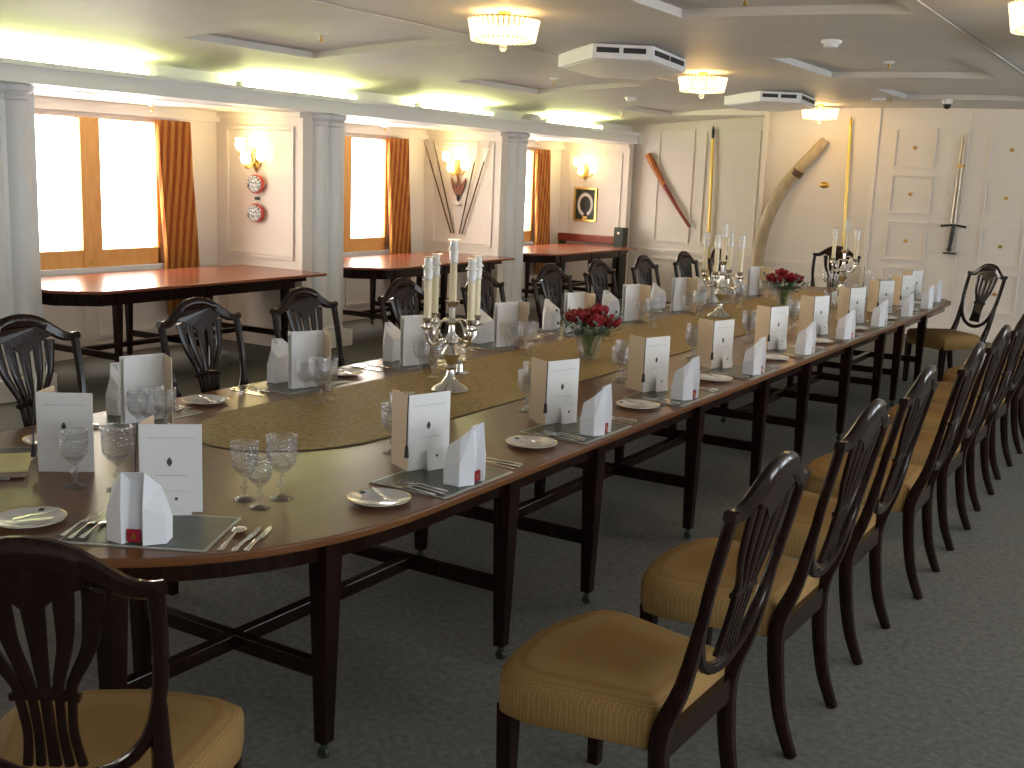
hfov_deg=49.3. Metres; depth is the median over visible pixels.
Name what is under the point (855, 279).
booklet
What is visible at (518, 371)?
glass goblet
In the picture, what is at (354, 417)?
table runner
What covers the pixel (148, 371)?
booklet
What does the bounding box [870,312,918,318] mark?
place mat
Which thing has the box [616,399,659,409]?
plate
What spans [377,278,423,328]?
dining chair
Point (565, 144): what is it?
trim
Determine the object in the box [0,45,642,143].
ceiling beam
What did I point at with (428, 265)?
candle
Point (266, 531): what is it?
table knife
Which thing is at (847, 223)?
candle
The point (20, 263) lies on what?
trim column
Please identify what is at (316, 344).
booklet
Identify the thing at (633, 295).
booklet
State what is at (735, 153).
wall
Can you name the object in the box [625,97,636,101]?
smoke detector
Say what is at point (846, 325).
folded napkin
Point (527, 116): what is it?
spotlight
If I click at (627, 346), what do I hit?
bowl
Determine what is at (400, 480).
fork
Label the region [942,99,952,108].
dome camera
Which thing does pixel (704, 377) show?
plate
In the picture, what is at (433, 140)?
spear
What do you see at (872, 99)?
bracket
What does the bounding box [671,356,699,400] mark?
folded napkin
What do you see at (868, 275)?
folded napkin
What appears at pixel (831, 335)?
place mat
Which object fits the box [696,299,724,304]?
place mat
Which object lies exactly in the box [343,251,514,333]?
side table
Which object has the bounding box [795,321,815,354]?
folded napkin
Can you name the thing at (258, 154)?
wall sconce
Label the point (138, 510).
folded napkin
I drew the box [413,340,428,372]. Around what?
glass goblet
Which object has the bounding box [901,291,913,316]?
folded napkin
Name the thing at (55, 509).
butter knife
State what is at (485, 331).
folded napkin
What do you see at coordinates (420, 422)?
booklet
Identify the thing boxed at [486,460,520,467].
table knife
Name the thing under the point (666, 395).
place mat
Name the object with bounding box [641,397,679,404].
fork
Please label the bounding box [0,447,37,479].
place mat
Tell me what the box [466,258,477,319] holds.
candle
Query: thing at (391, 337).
folded napkin
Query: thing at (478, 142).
spear
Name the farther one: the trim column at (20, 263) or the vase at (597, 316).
the trim column at (20, 263)
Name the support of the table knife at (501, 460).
on the dining table at (320, 526)
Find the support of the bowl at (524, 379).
on the glass goblet at (524, 379)
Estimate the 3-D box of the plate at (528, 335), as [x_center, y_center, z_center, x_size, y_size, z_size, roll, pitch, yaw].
[0.073,-0.292,6.975,0.198,0.017,0.198,10,13,35]
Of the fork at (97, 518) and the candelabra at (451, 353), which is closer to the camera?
the fork at (97, 518)
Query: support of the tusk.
attached to the wall at (804, 223)
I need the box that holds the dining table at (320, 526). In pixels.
[0,285,950,758]
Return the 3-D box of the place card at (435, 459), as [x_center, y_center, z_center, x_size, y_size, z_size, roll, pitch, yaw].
[-0.259,0.257,3.831,0.084,0.068,0.018,-7,14,-40]
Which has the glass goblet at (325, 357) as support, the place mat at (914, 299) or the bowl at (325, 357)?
the bowl at (325, 357)
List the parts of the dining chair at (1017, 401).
seat, leg, leg, rail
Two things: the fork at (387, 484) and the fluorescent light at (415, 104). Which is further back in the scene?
the fluorescent light at (415, 104)
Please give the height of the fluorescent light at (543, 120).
0.140 m
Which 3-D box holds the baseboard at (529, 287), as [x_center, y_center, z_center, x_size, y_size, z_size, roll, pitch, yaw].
[-3.809,-0.329,9.620,0.020,0.010,17.450,9,12,31]
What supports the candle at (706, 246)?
on the candelabra at (719, 312)
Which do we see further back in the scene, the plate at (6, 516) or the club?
the club
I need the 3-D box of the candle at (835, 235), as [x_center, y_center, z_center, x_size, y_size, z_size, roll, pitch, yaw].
[3.000,-1.309,10.385,0.059,0.280,0.060,9,12,31]
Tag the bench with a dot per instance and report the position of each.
(620, 237)
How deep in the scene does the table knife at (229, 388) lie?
5.00 m
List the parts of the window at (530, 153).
sill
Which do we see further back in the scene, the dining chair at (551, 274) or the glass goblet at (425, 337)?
the dining chair at (551, 274)
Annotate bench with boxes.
[558,227,627,298]
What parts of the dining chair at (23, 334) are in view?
crest rail, shield frame, leg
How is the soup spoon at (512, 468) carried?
on the dining table at (320, 526)
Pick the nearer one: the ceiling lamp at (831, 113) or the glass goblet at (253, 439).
the glass goblet at (253, 439)
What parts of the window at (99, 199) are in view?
sill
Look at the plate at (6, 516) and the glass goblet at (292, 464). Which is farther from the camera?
the glass goblet at (292, 464)
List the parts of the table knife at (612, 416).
handle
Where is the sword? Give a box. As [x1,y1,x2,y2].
[941,134,966,254]
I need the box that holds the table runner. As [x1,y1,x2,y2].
[195,291,866,451]
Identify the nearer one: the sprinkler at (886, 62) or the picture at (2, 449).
the picture at (2, 449)
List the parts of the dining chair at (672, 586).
leg, leg, seat, leg, rail, leg, shield frame, crest rail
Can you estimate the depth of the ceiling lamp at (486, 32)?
6.48 m
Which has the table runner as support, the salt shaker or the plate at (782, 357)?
the salt shaker
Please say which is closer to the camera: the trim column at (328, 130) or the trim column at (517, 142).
the trim column at (328, 130)
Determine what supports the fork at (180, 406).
on the place mat at (102, 418)
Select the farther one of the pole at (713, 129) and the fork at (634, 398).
the pole at (713, 129)
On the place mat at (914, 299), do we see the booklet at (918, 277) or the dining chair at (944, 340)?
the booklet at (918, 277)
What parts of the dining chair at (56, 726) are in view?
crest rail, shield frame, seat, leg, leg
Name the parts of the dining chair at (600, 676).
leg, leg, seat, leg, rail, leg, shield frame, crest rail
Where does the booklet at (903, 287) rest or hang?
on the place mat at (917, 306)
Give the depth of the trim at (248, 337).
10.59 m
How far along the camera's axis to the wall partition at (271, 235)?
10.52 m
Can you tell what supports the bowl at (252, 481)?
on the glass goblet at (252, 481)
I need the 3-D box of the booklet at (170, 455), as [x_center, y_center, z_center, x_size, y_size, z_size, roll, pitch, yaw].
[-0.995,0.236,3.265,0.192,0.262,0.146,2,11,-1]
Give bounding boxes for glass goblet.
[59,427,87,489]
[100,423,132,491]
[126,390,148,433]
[136,385,163,418]
[153,386,175,421]
[230,439,258,502]
[246,451,272,509]
[265,432,297,501]
[308,357,330,402]
[319,357,337,398]
[381,403,390,453]
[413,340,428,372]
[425,337,443,375]
[518,320,535,355]
[518,371,529,412]
[523,362,529,406]
[524,323,538,353]
[612,346,628,383]
[646,298,660,326]
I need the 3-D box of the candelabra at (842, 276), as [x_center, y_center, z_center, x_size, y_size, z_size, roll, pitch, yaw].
[3.117,-1.185,10.478,0.268,0.700,0.268,5,11,15]
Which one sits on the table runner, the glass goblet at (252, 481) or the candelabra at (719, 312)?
the candelabra at (719, 312)
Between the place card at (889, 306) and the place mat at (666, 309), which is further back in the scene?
the place card at (889, 306)
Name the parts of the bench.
leg, rail, post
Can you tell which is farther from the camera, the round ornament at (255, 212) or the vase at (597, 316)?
the round ornament at (255, 212)
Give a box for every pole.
[705,126,714,280]
[839,117,852,285]
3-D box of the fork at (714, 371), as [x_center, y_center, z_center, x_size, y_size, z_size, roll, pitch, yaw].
[1.168,-0.054,5.932,0.195,0.010,0.022,9,12,31]
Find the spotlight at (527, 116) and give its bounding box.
[521,113,541,120]
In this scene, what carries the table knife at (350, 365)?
on the dining table at (320, 526)
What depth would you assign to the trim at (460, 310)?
13.32 m
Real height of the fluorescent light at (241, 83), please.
0.140 m
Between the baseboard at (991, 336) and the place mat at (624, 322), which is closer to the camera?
the place mat at (624, 322)
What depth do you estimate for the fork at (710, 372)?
5.88 m
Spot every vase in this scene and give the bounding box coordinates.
[555,303,622,359]
[761,268,808,305]
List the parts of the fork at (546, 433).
handle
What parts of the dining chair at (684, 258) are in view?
crest rail, shield frame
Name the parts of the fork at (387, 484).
handle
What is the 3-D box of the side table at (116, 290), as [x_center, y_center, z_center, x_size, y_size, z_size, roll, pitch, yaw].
[-2.865,-0.524,9.420,1.100,0.760,2.719,9,12,31]
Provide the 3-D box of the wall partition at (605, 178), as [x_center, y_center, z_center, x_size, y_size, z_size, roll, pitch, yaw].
[1.197,-2.415,16.383,1.110,2.210,0.140,9,12,31]
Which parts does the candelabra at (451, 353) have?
arm, arm, stem, arm, arm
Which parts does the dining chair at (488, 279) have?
crest rail, shield frame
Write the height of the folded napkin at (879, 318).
0.199 m
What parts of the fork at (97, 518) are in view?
handle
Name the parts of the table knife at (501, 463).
handle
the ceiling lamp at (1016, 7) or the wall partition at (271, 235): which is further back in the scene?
the wall partition at (271, 235)
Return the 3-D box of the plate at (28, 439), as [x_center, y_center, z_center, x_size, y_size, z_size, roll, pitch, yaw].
[-1.649,0.200,4.005,0.198,0.017,0.198,1,11,-7]
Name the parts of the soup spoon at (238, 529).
handle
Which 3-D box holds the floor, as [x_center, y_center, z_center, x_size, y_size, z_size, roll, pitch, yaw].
[1.045,0.557,6.880,12.100,0.120,18.300,9,12,31]
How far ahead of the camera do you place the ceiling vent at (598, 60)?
8.26 m
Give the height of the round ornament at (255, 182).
0.180 m
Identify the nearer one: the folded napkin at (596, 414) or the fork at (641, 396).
the folded napkin at (596, 414)
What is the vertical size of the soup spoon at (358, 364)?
0.011 m
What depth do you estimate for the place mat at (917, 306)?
9.71 m
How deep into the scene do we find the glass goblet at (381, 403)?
4.03 m
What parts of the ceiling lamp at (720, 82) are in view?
crystal rod, crystal rod, crystal rod, crystal rod, crystal rod, crystal rod, glass dish, crystal rod, crystal rod, crystal rod, crystal rod, crystal rod, crystal rod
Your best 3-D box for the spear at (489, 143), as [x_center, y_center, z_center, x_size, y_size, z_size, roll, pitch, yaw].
[-0.430,-2.319,13.242,0.370,1.103,0.018,9,12,31]
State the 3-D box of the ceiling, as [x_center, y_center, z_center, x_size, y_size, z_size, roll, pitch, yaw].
[1.081,-1.901,6.365,11.550,0.520,17.550,9,12,31]
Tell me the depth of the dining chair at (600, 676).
2.79 m
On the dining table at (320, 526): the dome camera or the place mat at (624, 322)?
the place mat at (624, 322)
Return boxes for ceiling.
[0,0,1023,143]
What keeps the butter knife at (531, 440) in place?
on the plate at (547, 442)
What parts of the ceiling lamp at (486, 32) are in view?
crystal rod, crystal rod, crystal rod, crystal rod, crystal rod, crystal rod, crystal rod, crystal rod, crystal rod, glass dish, bulb, crystal rod, crystal rod, crystal rod, crystal rod, crystal rod, crystal rod, crystal rod, crystal rod, crystal rod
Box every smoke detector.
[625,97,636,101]
[821,39,841,47]
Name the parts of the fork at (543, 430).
handle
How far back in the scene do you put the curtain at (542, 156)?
15.90 m
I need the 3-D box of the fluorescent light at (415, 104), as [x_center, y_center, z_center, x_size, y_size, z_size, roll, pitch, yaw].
[-0.598,-2.905,12.043,0.080,0.140,1.440,9,12,31]
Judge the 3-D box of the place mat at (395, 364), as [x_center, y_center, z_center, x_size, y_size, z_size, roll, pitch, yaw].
[-0.566,-0.119,5.954,0.300,0.004,0.410,9,12,31]
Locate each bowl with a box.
[59,427,87,464]
[100,423,132,464]
[126,390,148,418]
[230,439,258,476]
[231,526,246,532]
[246,451,272,487]
[265,432,297,473]
[308,357,330,385]
[319,357,337,383]
[518,320,535,342]
[523,362,528,384]
[612,346,628,366]
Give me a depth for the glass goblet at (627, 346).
5.59 m
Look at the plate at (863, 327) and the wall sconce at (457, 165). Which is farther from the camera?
the wall sconce at (457, 165)
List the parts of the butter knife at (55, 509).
handle, blade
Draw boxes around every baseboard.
[44,287,531,349]
[665,293,997,342]
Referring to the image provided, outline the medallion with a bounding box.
[819,182,828,187]
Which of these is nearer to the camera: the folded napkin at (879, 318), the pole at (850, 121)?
the folded napkin at (879, 318)
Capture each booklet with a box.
[31,385,94,471]
[119,353,172,423]
[135,415,202,511]
[288,330,330,390]
[391,389,450,470]
[400,315,438,367]
[493,302,528,348]
[529,357,579,424]
[563,292,595,332]
[621,284,650,321]
[627,335,669,391]
[670,277,697,311]
[696,318,734,368]
[709,271,734,303]
[746,266,769,296]
[754,305,788,348]
[798,295,829,333]
[836,286,865,320]
[844,264,864,287]
[867,279,894,311]
[891,274,914,305]
[901,270,922,298]
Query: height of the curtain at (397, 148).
1.770 m
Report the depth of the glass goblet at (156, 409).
4.14 m
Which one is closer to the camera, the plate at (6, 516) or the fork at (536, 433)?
the plate at (6, 516)
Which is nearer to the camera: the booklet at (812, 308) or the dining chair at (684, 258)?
the booklet at (812, 308)
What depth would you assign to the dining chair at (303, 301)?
5.79 m
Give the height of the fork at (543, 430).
0.010 m
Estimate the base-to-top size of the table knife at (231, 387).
0.006 m
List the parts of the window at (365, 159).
sill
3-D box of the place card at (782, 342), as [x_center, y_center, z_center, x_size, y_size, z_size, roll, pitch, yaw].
[1.675,-0.252,6.934,0.084,0.068,0.018,-6,14,-39]
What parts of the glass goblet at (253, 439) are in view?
stem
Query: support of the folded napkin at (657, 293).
on the place mat at (666, 309)
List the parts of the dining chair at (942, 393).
seat, rail, leg, leg, shield frame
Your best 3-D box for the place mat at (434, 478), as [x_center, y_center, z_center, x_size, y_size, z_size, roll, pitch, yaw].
[-0.230,0.311,3.743,0.300,0.004,0.410,9,12,31]
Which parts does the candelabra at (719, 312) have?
arm, arm, stem, arm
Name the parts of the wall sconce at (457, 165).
lamp shade, lamp shade, lamp shade, lamp shade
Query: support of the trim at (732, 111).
attached to the wall at (804, 223)
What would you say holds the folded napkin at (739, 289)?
on the place mat at (741, 294)
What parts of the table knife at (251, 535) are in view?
handle, blade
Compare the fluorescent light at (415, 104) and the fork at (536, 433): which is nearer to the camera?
the fork at (536, 433)
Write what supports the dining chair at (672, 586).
on the floor
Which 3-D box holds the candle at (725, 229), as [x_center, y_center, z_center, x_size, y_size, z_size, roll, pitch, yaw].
[1.590,-1.059,8.358,0.060,0.280,0.060,9,12,31]
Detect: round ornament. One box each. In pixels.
[247,174,264,193]
[247,203,264,222]
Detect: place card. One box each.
[164,492,191,514]
[425,448,446,470]
[559,406,576,423]
[654,376,667,391]
[720,355,731,367]
[776,338,786,349]
[819,324,827,334]
[856,314,863,322]
[888,305,891,312]
[915,292,921,298]
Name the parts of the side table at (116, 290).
leg, leg, leg, leg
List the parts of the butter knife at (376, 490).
blade, handle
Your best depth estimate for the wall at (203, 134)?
10.74 m
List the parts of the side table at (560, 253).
leg, leg, leg, leg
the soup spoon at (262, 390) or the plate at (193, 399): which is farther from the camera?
the soup spoon at (262, 390)
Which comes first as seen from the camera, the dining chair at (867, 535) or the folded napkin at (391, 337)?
the dining chair at (867, 535)
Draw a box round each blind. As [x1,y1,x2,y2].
[351,138,381,237]
[524,151,529,230]
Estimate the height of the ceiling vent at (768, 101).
0.105 m
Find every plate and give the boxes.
[0,506,67,527]
[22,433,36,444]
[182,394,229,404]
[331,368,363,376]
[347,488,410,506]
[506,435,557,448]
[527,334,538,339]
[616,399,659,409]
[700,374,732,381]
[766,354,789,360]
[816,338,832,343]
[855,326,868,329]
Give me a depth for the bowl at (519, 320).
6.26 m
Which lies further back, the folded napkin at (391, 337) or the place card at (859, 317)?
the place card at (859, 317)
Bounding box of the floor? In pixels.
[0,293,1023,767]
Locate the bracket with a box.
[871,98,891,101]
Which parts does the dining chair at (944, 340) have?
leg, leg, seat, leg, shield frame, crest rail, leg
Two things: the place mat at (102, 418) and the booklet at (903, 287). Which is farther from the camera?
the booklet at (903, 287)
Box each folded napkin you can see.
[106,362,120,415]
[106,472,172,545]
[267,338,287,383]
[383,322,399,361]
[443,422,485,486]
[472,309,493,343]
[542,299,560,329]
[580,383,611,436]
[602,290,619,316]
[650,283,665,308]
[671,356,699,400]
[694,277,707,300]
[732,271,741,293]
[742,337,765,374]
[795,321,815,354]
[836,309,855,338]
[862,270,873,290]
[871,299,887,326]
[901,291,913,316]
[921,285,933,308]
[933,280,941,301]
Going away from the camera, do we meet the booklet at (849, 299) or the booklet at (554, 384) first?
the booklet at (554, 384)
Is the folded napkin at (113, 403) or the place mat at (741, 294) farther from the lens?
the place mat at (741, 294)
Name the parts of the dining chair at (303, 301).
crest rail, leg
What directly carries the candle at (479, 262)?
on the candelabra at (451, 353)
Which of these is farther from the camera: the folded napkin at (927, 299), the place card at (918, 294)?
the place card at (918, 294)
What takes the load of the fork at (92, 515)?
on the place mat at (193, 533)
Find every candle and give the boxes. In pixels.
[422,256,434,317]
[430,253,441,312]
[448,239,459,299]
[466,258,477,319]
[472,255,483,314]
[703,232,710,268]
[714,234,721,271]
[721,223,728,260]
[727,233,734,269]
[738,235,746,271]
[832,228,838,257]
[843,220,849,249]
[854,229,860,258]
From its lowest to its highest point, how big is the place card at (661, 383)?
0.068 m
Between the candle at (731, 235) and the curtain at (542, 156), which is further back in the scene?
the curtain at (542, 156)
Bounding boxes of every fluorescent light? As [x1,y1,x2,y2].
[0,52,153,74]
[236,81,358,99]
[414,103,494,115]
[542,119,603,128]
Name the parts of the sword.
blade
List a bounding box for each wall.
[35,108,561,344]
[626,117,764,296]
[762,108,1023,332]
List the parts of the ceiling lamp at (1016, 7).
crystal rod, crystal rod, crystal rod, crystal rod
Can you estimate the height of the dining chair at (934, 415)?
1.106 m
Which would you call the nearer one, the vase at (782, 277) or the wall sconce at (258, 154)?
the vase at (782, 277)
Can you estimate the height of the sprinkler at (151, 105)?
0.065 m
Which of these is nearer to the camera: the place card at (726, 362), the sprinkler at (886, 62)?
the place card at (726, 362)
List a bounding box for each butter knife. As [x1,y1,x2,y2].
[12,508,60,520]
[199,395,215,401]
[372,487,389,500]
[516,435,541,443]
[623,399,646,405]
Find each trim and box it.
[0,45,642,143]
[34,95,564,149]
[44,275,554,362]
[216,111,302,345]
[308,0,1023,98]
[422,130,501,318]
[557,143,629,293]
[639,108,1023,327]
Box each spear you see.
[424,141,451,233]
[433,140,453,233]
[459,142,478,233]
[461,143,489,233]
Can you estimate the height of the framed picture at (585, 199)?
0.490 m
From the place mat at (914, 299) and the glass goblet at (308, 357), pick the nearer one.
the glass goblet at (308, 357)
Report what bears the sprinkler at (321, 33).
attached to the ceiling
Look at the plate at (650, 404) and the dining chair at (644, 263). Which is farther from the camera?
the dining chair at (644, 263)
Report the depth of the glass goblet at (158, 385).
4.04 m
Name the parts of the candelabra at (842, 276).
arm, stem, arm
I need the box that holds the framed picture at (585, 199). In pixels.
[573,187,597,221]
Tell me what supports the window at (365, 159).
in the wall at (203, 134)
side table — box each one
[41,264,326,362]
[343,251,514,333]
[522,243,636,301]
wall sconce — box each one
[235,135,265,171]
[442,149,467,178]
[573,156,595,179]
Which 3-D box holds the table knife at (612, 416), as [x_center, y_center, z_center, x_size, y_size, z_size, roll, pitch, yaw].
[0.438,0.141,4.783,0.220,0.006,0.018,9,13,31]
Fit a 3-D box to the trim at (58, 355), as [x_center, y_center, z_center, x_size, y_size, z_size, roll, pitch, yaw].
[-3.802,-0.521,9.584,0.020,0.620,17.450,9,12,31]
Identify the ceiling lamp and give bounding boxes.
[468,11,539,48]
[678,72,727,97]
[802,104,838,123]
[1008,0,1023,35]
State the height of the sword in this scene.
1.380 m
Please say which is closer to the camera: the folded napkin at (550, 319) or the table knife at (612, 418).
the table knife at (612, 418)
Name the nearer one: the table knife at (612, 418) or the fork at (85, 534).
the fork at (85, 534)
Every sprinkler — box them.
[147,104,156,111]
[315,31,327,41]
[884,61,894,69]
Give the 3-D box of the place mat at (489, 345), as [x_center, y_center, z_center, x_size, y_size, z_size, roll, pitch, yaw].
[-0.104,-0.240,6.694,0.300,0.004,0.410,9,12,31]
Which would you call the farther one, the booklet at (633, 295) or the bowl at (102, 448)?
the booklet at (633, 295)
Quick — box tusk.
[751,137,828,266]
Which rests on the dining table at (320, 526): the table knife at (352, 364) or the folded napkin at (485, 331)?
the table knife at (352, 364)
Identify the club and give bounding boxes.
[645,153,690,227]
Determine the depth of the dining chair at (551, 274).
7.94 m
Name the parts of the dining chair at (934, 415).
seat, leg, rail, leg, shield frame, crest rail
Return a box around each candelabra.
[420,239,483,393]
[700,223,746,317]
[829,220,860,295]
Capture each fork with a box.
[59,513,97,536]
[66,516,103,538]
[78,518,105,538]
[173,404,192,408]
[385,483,436,495]
[394,481,446,494]
[397,479,448,492]
[533,432,578,441]
[540,432,585,440]
[543,430,587,438]
[634,398,674,404]
[641,396,680,402]
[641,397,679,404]
[710,372,744,377]
[714,371,749,376]
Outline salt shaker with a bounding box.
[455,348,468,374]
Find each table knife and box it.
[228,388,263,395]
[231,387,266,394]
[231,526,260,551]
[244,526,271,551]
[350,365,381,370]
[352,364,385,370]
[486,457,522,465]
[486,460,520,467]
[612,416,637,420]
[612,418,636,422]
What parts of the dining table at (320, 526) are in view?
leg, leg, leg, leg, leg, leg, leg, leg, leg, leg, leg, leg, leg, leg, leg, leg, leg, leg, leg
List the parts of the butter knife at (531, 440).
handle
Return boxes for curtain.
[154,119,199,315]
[387,137,410,278]
[534,149,550,274]
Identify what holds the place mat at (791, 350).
on the dining table at (320, 526)
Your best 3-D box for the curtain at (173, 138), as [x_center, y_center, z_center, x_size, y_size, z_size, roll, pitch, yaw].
[-3.083,-1.527,10.346,0.060,1.770,0.538,9,12,31]
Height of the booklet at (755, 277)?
0.262 m
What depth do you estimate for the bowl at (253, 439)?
3.39 m
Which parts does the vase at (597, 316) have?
stem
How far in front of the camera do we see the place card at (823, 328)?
7.69 m
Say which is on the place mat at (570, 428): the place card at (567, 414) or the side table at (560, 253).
the place card at (567, 414)
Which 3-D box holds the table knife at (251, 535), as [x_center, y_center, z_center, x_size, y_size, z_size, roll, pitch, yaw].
[-0.721,0.421,3.051,0.020,0.006,0.220,3,11,5]
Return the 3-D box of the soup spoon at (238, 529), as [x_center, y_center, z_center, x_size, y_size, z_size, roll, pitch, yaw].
[-0.764,0.418,3.042,0.042,0.011,0.196,3,11,3]
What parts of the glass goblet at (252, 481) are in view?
stem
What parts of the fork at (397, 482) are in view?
handle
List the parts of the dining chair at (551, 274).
leg, crest rail, shield frame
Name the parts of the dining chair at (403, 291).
shield frame, crest rail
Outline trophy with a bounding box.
[451,176,466,200]
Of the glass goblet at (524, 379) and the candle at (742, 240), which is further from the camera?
the candle at (742, 240)
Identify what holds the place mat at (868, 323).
on the dining table at (320, 526)
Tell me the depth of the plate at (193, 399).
4.79 m
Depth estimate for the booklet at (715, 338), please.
6.13 m
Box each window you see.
[35,113,164,276]
[343,136,388,256]
[524,150,534,245]
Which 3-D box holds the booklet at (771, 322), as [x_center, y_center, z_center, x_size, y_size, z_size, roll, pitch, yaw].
[1.622,-0.356,6.952,0.192,0.262,0.146,-4,12,-31]
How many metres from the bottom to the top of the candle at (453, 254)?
0.280 m
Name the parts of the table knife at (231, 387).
handle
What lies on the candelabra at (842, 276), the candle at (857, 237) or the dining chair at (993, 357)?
the candle at (857, 237)
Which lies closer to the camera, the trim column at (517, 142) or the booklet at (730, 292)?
the booklet at (730, 292)
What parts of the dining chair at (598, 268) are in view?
crest rail, shield frame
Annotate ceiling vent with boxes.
[558,43,685,79]
[724,91,814,111]
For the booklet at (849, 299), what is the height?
0.262 m
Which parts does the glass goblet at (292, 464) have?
stem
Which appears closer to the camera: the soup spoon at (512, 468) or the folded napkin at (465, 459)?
the folded napkin at (465, 459)
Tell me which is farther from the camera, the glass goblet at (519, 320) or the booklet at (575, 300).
the booklet at (575, 300)
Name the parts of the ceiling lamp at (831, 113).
glass dish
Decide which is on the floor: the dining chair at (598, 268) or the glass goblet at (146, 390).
the dining chair at (598, 268)
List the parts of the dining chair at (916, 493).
seat, leg, rail, leg, shield frame, crest rail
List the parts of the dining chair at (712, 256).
crest rail, shield frame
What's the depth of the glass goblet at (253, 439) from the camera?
3.40 m
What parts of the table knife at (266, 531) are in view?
handle, blade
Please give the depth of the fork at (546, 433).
4.37 m
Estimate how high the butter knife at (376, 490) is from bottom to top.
0.006 m
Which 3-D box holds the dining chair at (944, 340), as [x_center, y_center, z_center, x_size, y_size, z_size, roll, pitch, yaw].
[3.914,-0.525,9.942,0.681,1.106,0.572,-1,11,-19]
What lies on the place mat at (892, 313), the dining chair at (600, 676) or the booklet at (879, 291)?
the booklet at (879, 291)
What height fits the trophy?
0.300 m
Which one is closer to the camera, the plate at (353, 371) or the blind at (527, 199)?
the plate at (353, 371)
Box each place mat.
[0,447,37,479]
[58,509,241,551]
[93,406,202,429]
[241,379,348,394]
[360,358,445,369]
[370,466,512,498]
[456,342,532,350]
[519,417,631,443]
[529,326,575,335]
[619,315,650,323]
[622,387,714,406]
[650,306,684,312]
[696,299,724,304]
[700,364,775,379]
[734,292,760,296]
[766,346,823,358]
[816,332,861,342]
[856,321,892,328]
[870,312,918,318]
[893,305,936,310]
[914,299,945,303]
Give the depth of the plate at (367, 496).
3.46 m
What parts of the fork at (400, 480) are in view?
handle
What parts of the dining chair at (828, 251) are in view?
shield frame, crest rail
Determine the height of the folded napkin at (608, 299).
0.199 m
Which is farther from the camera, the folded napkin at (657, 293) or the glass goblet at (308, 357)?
the folded napkin at (657, 293)
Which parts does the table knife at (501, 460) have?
handle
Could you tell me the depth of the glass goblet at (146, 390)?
4.13 m
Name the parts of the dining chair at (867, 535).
seat, leg, rail, leg, shield frame, crest rail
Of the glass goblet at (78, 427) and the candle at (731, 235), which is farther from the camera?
the candle at (731, 235)
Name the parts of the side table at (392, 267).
leg, leg, leg, leg, leg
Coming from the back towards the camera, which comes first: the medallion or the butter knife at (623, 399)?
the medallion
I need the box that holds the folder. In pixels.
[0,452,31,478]
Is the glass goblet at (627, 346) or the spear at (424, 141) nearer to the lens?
the glass goblet at (627, 346)
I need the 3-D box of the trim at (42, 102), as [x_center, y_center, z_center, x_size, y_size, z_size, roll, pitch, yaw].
[-3.718,-2.316,9.238,0.050,0.100,17.450,9,12,31]
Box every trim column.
[0,82,57,403]
[311,113,352,347]
[503,132,529,314]
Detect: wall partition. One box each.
[216,112,312,330]
[422,132,508,307]
[558,144,633,289]
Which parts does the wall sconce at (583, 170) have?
lamp shade, lamp shade, lamp shade, lamp shade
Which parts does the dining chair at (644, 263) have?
crest rail, shield frame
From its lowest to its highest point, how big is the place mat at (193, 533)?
0.004 m
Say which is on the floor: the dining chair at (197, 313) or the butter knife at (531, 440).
the dining chair at (197, 313)
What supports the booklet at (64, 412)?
on the dining table at (320, 526)
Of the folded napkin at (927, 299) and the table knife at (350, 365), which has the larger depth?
the folded napkin at (927, 299)
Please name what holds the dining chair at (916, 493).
on the floor
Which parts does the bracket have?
plate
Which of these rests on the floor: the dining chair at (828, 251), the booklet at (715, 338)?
the dining chair at (828, 251)
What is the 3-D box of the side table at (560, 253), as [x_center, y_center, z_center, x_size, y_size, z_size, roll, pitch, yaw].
[0.641,-1.443,15.027,1.100,0.760,2.512,9,12,31]
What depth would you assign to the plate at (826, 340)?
7.33 m
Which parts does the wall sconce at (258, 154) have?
lamp shade, lamp shade, lamp shade, arm, lamp shade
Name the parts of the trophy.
blade, blade, blade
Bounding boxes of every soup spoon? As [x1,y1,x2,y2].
[217,526,246,550]
[237,386,269,392]
[358,364,388,367]
[486,461,515,469]
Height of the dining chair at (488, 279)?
1.106 m
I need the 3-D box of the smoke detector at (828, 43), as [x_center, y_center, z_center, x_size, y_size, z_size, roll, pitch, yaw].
[2.077,-2.213,7.269,0.130,0.050,0.130,9,12,31]
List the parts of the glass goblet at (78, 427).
stem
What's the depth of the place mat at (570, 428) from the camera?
4.49 m
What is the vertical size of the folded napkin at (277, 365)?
0.199 m
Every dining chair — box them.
[0,314,178,595]
[0,535,243,767]
[155,297,247,397]
[269,287,344,366]
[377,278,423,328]
[460,270,505,318]
[496,451,810,767]
[531,264,572,328]
[583,259,619,312]
[631,255,660,295]
[639,399,891,759]
[673,251,698,277]
[708,249,731,279]
[733,365,937,664]
[804,341,984,599]
[810,246,860,356]
[878,324,1011,550]
[888,313,1023,511]
[902,263,1007,381]
[931,342,1023,479]
[942,366,1023,453]
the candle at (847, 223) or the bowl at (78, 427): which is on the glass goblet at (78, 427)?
the bowl at (78, 427)
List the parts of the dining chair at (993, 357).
seat, leg, rail, leg, shield frame, crest rail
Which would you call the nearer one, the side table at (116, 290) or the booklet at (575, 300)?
the booklet at (575, 300)
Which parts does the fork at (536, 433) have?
handle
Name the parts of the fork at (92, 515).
handle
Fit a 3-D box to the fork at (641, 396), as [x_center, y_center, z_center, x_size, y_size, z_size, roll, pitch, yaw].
[0.690,0.071,5.168,0.195,0.010,0.022,9,12,31]
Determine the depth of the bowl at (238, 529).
3.10 m
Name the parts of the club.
handle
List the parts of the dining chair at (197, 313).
leg, crest rail, leg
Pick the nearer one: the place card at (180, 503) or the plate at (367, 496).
the place card at (180, 503)

